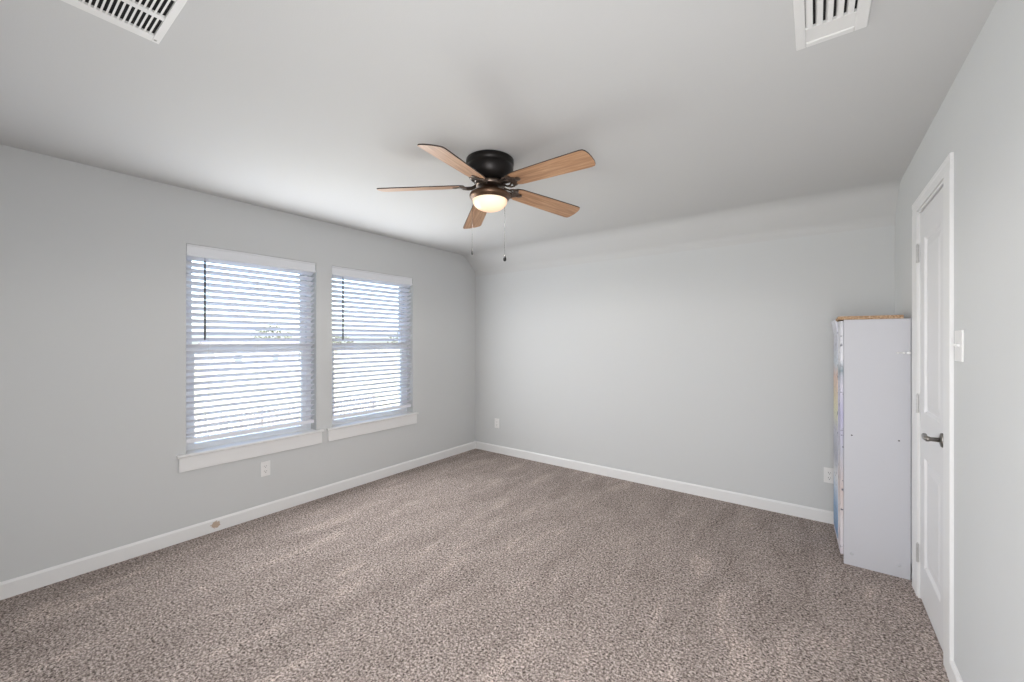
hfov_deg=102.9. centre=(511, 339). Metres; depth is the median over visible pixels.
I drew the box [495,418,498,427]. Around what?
wall outlet
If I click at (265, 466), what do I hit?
wall outlet
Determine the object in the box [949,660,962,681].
baseboard
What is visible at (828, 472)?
wall outlet
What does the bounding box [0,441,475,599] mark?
baseboard
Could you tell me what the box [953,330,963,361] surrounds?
light switch
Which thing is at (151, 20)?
ceiling vent
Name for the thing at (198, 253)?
window blind
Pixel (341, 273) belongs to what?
window blind
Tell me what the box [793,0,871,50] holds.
ceiling vent
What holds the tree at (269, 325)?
on the ground
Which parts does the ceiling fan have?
blade, blade, blade, lamp shade, blade, blade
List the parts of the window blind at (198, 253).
ladder cord, rail, ladder cord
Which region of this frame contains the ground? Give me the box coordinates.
[194,349,398,440]
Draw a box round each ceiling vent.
[61,0,187,43]
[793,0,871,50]
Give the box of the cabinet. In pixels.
[831,315,911,579]
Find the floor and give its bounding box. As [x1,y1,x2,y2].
[0,448,948,681]
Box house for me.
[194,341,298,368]
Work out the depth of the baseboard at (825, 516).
3.75 m
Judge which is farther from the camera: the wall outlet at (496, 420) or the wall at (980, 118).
the wall outlet at (496, 420)
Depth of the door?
1.95 m
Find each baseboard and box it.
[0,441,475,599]
[476,441,833,523]
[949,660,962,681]
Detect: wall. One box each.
[0,144,474,581]
[475,225,894,511]
[895,0,1023,681]
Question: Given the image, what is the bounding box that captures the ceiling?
[0,0,996,276]
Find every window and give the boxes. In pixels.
[176,260,323,472]
[326,287,418,441]
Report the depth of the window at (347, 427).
4.08 m
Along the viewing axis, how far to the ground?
37.41 m
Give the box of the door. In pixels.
[912,152,953,678]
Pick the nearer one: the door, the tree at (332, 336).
the door
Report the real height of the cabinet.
1.537 m
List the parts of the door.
casing, lever, panel, panel, head casing, handle, casing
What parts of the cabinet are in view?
door, panel, panel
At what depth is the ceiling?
1.82 m
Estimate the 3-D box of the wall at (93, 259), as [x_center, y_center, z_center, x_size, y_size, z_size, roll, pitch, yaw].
[-1.836,0.142,3.547,0.170,2.500,4.350,0,0,37]
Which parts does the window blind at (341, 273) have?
rail, ladder cord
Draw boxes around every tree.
[254,325,291,337]
[332,336,353,352]
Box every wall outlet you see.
[261,461,269,476]
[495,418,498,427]
[824,467,833,483]
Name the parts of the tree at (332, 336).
crown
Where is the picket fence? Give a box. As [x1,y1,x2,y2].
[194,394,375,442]
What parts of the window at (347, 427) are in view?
sash, sill, sash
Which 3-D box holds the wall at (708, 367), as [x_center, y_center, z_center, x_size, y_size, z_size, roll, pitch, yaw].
[1.133,0.142,4.124,4.245,2.500,0.120,0,0,37]
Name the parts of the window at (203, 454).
sash, sash, sill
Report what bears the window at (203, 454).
in the wall at (93, 259)
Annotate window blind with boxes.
[186,244,315,443]
[332,266,411,419]
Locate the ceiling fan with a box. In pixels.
[377,144,595,260]
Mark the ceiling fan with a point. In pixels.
(490, 171)
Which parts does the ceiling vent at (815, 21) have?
panel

